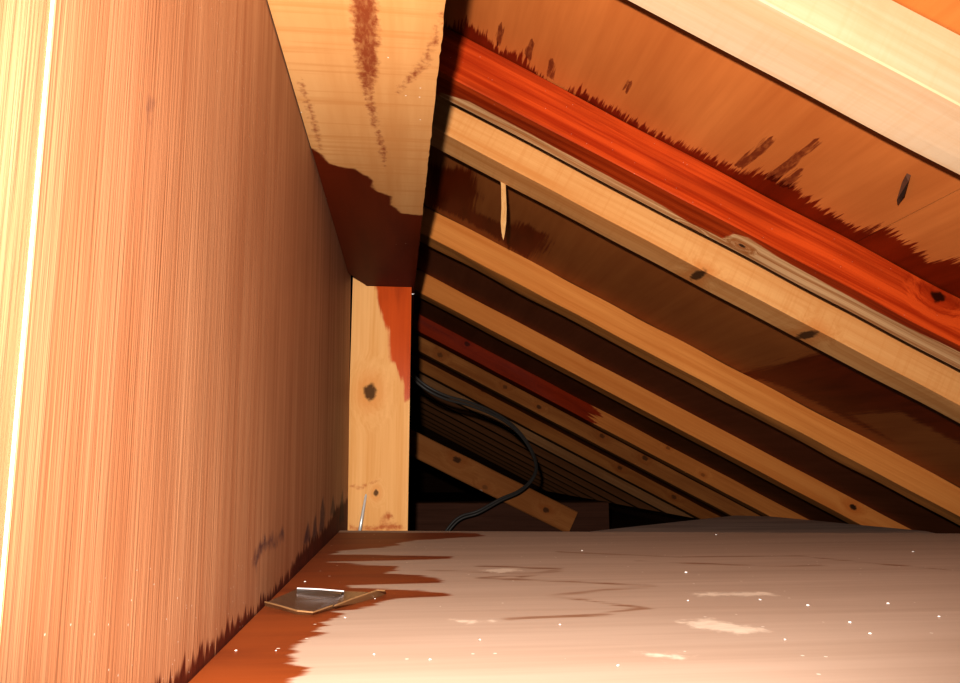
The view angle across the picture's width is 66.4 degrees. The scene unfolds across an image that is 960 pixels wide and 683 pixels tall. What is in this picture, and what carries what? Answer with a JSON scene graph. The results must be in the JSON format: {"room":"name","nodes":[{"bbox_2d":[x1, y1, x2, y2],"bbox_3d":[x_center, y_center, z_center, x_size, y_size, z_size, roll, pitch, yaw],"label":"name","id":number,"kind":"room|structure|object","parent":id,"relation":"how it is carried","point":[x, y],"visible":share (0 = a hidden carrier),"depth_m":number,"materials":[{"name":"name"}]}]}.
{"room":"attic","nodes":[
{"label":"attic","id":0,"kind":"room"},
{"bbox_2d":[0,0,350,682],"bbox_3d":[-0.127,-0.033,0.404,0.022,0.600,1.308,1,-10,-6],"label":"wall","id":1,"kind":"structure","parent":0,"point":[182,444],"depth_m":0.24,"materials":[{"name":"brown wood"}]},
{"bbox_2d":[0,0,54,625],"bbox_3d":[-0.097,-0.073,0.166,0.011,0.600,0.001,1,-10,-6],"label":"joint","id":2,"kind":"object","parent":1,"relation":"attached to","point":[46,72],"visible":1,"depth_m":0.15,"materials":[{"name":"white wood"}]},
{"bbox_2d":[267,0,445,358],"bbox_3d":[-0.194,-0.070,1.681,0.110,0.172,3.814,1,-10,-6],"label":"beam","id":3,"kind":"structure","parent":1,"relation":"attached to","point":[363,74],"depth_m":0.55,"materials":[{"name":"brown wood"}]},
{"bbox_2d":[410,369,537,530],"bbox_3d":[-0.008,0.315,1.888,0.292,0.532,0.416,-2,-10,10],"label":"cable","id":4,"kind":"object","parent":3,"relation":"hanging from","point":[413,376],"visible":0.89,"depth_m":1.88,"materials":[{"name":"black rubber"}]},
{"bbox_2d":[408,419,544,492],"bbox_3d":[0.001,1.051,6.886,1.800,0.932,0.020,1,-10,-6],"label":"wall","id":5,"kind":"structure","parent":0,"point":[423,477],"depth_m":6.81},
{"bbox_2d":[408,492,696,528],"bbox_3d":[0.364,0.877,3.672,1.720,0.010,6.377,1,-10,-6],"label":"floor","id":6,"kind":"structure","parent":0,"point":[616,519],"depth_m":5.39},
{"bbox_2d":[347,277,411,530],"bbox_3d":[-0.150,0.169,1.092,0.087,0.529,0.088,1,-10,-6],"label":"post","id":7,"kind":"object","parent":6,"relation":"on","point":[379,393],"visible":0.71,"depth_m":1.06,"materials":[{"name":"brown wood"}]},
{"bbox_2d":[358,494,366,530],"bbox_3d":[-0.165,0.238,1.025,0.007,0.070,0.032,-1,-10,8],"label":"nail","id":8,"kind":"object","parent":7,"relation":"attached to","point":[365,496],"visible":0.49,"depth_m":1.02,"materials":[{"name":"metal"}]},
{"bbox_2d":[408,500,608,531],"bbox_3d":[0.036,0.564,2.258,0.717,0.140,0.092,1,-10,-6],"label":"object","id":9,"kind":"structure","parent":6,"relation":"on","point":[422,515],"depth_m":2.22,"materials":[{"name":"brown wood"}]},
{"bbox_2d":[409,428,577,531],"bbox_3d":[-0.027,0.395,2.212,0.643,0.363,0.044,1,-10,-6],"label":"brace","id":10,"kind":"object","parent":9,"relation":"attached to","point":[469,471],"visible":0.79,"depth_m":2.19,"materials":[{"name":"brown wood"}]},
{"bbox_2d":[590,516,931,532],"bbox_3d":[0.497,0.401,1.265,0.524,0.131,0.933,-9,-13,42],"label":"board","id":11,"kind":"object","parent":6,"relation":"on","point":[757,524],"visible":0.07,"depth_m":1.43,"materials":[{"name":"brown wood"}]},
{"label":"plate","id":12,"kind":"object","parent":6,"relation":"on","visible":0},
{"bbox_2d":[410,416,552,491],"bbox_3d":[0.008,0.989,6.484,1.465,0.791,0.048,1,-10,-5],"label":"rafter","id":13,"kind":"object","parent":12,"relation":"on","point":[411,418],"visible":0.44,"depth_m":6.46,"materials":[{"name":"brown wood"}]},
{"bbox_2d":[410,412,566,494],"bbox_3d":[0.051,0.918,6.062,1.465,0.791,0.049,1,-10,-5],"label":"rafter","id":14,"kind":"object","parent":12,"relation":"on","point":[411,414],"visible":0.42,"depth_m":6.04,"materials":[{"name":"brown wood"}]},
{"bbox_2d":[410,408,578,496],"bbox_3d":[0.094,0.847,5.640,1.465,0.791,0.048,1,-10,-5],"label":"rafter","id":15,"kind":"object","parent":12,"relation":"on","point":[413,411],"visible":0.47,"depth_m":5.62,"materials":[{"name":"brown wood"}]},
{"bbox_2d":[410,403,594,499],"bbox_3d":[0.137,0.776,5.218,1.465,0.791,0.049,1,-10,-5],"label":"rafter","id":16,"kind":"object","parent":12,"relation":"on","point":[420,410],"visible":0.41,"depth_m":5.19,"materials":[{"name":"brown wood"}]},
{"bbox_2d":[410,396,611,502],"bbox_3d":[0.181,0.704,4.797,1.465,0.791,0.048,1,-10,-5],"label":"rafter","id":17,"kind":"object","parent":12,"relation":"on","point":[414,401],"visible":0.56,"depth_m":4.77,"materials":[{"name":"brown wood"}]},
{"bbox_2d":[410,389,633,506],"bbox_3d":[0.224,0.634,4.375,1.466,0.791,0.049,1,-10,-5],"label":"rafter","id":18,"kind":"object","parent":12,"relation":"on","point":[414,394],"visible":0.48,"depth_m":4.35,"materials":[{"name":"brown wood"}]},
{"bbox_2d":[410,379,660,511],"bbox_3d":[0.267,0.562,3.953,1.466,0.791,0.048,1,-10,-5],"label":"rafter","id":19,"kind":"object","parent":12,"relation":"on","point":[457,408],"visible":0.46,"depth_m":3.93,"materials":[{"name":"brown wood"}]},
{"bbox_2d":[410,368,694,517],"bbox_3d":[0.310,0.491,3.531,1.466,0.791,0.049,1,-10,-5],"label":"rafter","id":20,"kind":"object","parent":12,"relation":"on","point":[532,437],"visible":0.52,"depth_m":3.51,"materials":[{"name":"brown wood"}]},
{"bbox_2d":[410,354,719,518],"bbox_3d":[0.352,0.422,3.119,1.466,0.791,0.049,1,-10,-5],"label":"rafter","id":21,"kind":"object","parent":12,"relation":"on","point":[435,373],"visible":0.89,"depth_m":3.10,"materials":[{"name":"brown wood"}]},
{"bbox_2d":[411,332,759,515],"bbox_3d":[0.403,0.338,2.620,1.465,0.791,0.049,1,-10,-5],"label":"rafter","id":22,"kind":"object","parent":12,"relation":"on","point":[436,353],"visible":0.83,"depth_m":2.60,"materials":[{"name":"brown wood"}]},
{"bbox_2d":[412,311,808,519],"bbox_3d":[0.440,0.278,2.264,1.466,0.791,0.049,1,-10,-5],"label":"rafter","id":23,"kind":"object","parent":12,"relation":"on","point":[457,344],"visible":0.83,"depth_m":2.24,"materials":[{"name":"brown wood"}]},
{"bbox_3d":[0.749,0.854,3.644,0.213,0.028,1.547,1,-10,-6],"label":"plate","id":24,"kind":"object","parent":6,"relation":"on","visible":0},
{"bbox_2d":[414,269,911,529],"bbox_3d":[0.490,0.196,1.776,1.465,0.791,0.054,1,-10,-5],"label":"rafter","id":25,"kind":"object","parent":24,"relation":"on","point":[500,326],"visible":0.78,"depth_m":1.75,"materials":[{"name":"brown wood"}]},
{"bbox_2d":[420,206,959,524],"bbox_3d":[0.534,0.121,1.338,1.466,0.792,0.056,1,-10,-5],"label":"rafter","id":26,"kind":"object","parent":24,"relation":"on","point":[525,277],"visible":0.94,"depth_m":1.31,"materials":[{"name":"brown wood"}]},
{"bbox_2d":[430,95,959,422],"bbox_3d":[0.577,0.052,0.924,1.466,0.791,0.054,1,-10,-5],"label":"rafter","id":27,"kind":"object","parent":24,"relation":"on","point":[722,271],"visible":0.76,"depth_m":0.90,"materials":[{"name":"brown wood"}]},
{"bbox_2d":[501,182,506,239],"bbox_3d":[0.030,-0.169,0.943,0.008,0.075,0.014,1,-10,-6],"label":"wood sliver","id":28,"kind":"object","parent":27,"relation":"hanging from","point":[503,186],"visible":1,"depth_m":0.94,"materials":[{"name":"wood"}]},
{"bbox_2d":[436,26,959,368],"bbox_3d":[0.590,0.030,0.793,1.466,0.792,0.052,1,-10,-5],"label":"rafter","id":29,"kind":"object","parent":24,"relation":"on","point":[473,77],"visible":0.91,"depth_m":0.77,"materials":[{"name":"brown wood"}]},
{"bbox_2d":[629,0,959,174],"bbox_3d":[0.619,-0.017,0.516,1.466,0.790,0.062,1,-10,-5],"label":"rafter","id":30,"kind":"object","parent":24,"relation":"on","point":[885,66],"visible":1,"depth_m":0.50,"materials":[{"name":"brown wood"}]},
{"bbox_2d":[189,530,959,682],"bbox_3d":[0.391,0.146,0.359,1.007,0.012,1.174,1,-10,-6],"label":"floor","id":31,"kind":"structure","parent":0,"point":[621,599],"depth_m":0.39,"materials":[{"name":"brown wood"}]},
{"bbox_2d":[264,588,385,614],"bbox_3d":[-0.089,0.146,0.418,0.058,0.006,0.075,-2,-10,11],"label":"scrap","id":32,"kind":"object","parent":31,"relation":"on","point":[300,601],"visible":1,"depth_m":0.42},
{"bbox_2d":[423,145,816,371],"bbox_3d":[0.175,-0.147,1.140,0.635,0.338,0.439,1,-10,-5],"label":"roof sheathing","id":33,"kind":"structure","parent":0,"point":[455,190],"depth_m":1.18,"materials":[{"name":"brown wood"}]},
{"bbox_2d":[411,242,959,532],"bbox_3d":[0.311,0.584,4.103,1.448,0.790,5.603,1,-10,-5],"label":"roof sheathing","id":34,"kind":"structure","parent":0,"point":[471,282],"depth_m":1.70,"materials":[{"name":"brown wood"}]},
{"bbox_2d":[443,0,959,241],"bbox_3d":[0.168,-0.282,0.551,0.511,0.277,0.762,1,-10,-5],"label":"roof sheathing","id":35,"kind":"structure","parent":0,"point":[638,67],"depth_m":0.69,"materials":[{"name":"brown wood"}]},
{"bbox_2d":[897,173,910,204],"bbox_3d":[0.379,-0.136,0.657,0.008,0.016,0.041,-3,-10,16],"label":"chip","id":36,"kind":"object","parent":35,"relation":"hanging from","point":[905,182],"visible":1,"depth_m":0.65,"materials":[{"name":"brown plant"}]},
{"bbox_2d":[741,349,959,487],"bbox_3d":[0.894,0.232,1.140,0.821,0.435,0.439,1,-10,-5],"label":"roof sheathing","id":37,"kind":"structure","parent":0,"point":[829,387],"depth_m":1.19,"materials":[{"name":"brown wood"}]},
{"bbox_2d":[856,189,959,297],"bbox_3d":[0.887,0.097,0.551,0.944,0.500,0.760,1,-10,-5],"label":"roof sheathing","id":38,"kind":"structure","parent":0,"point":[925,243],"depth_m":0.72,"materials":[{"name":"brown wood"}]}
]}

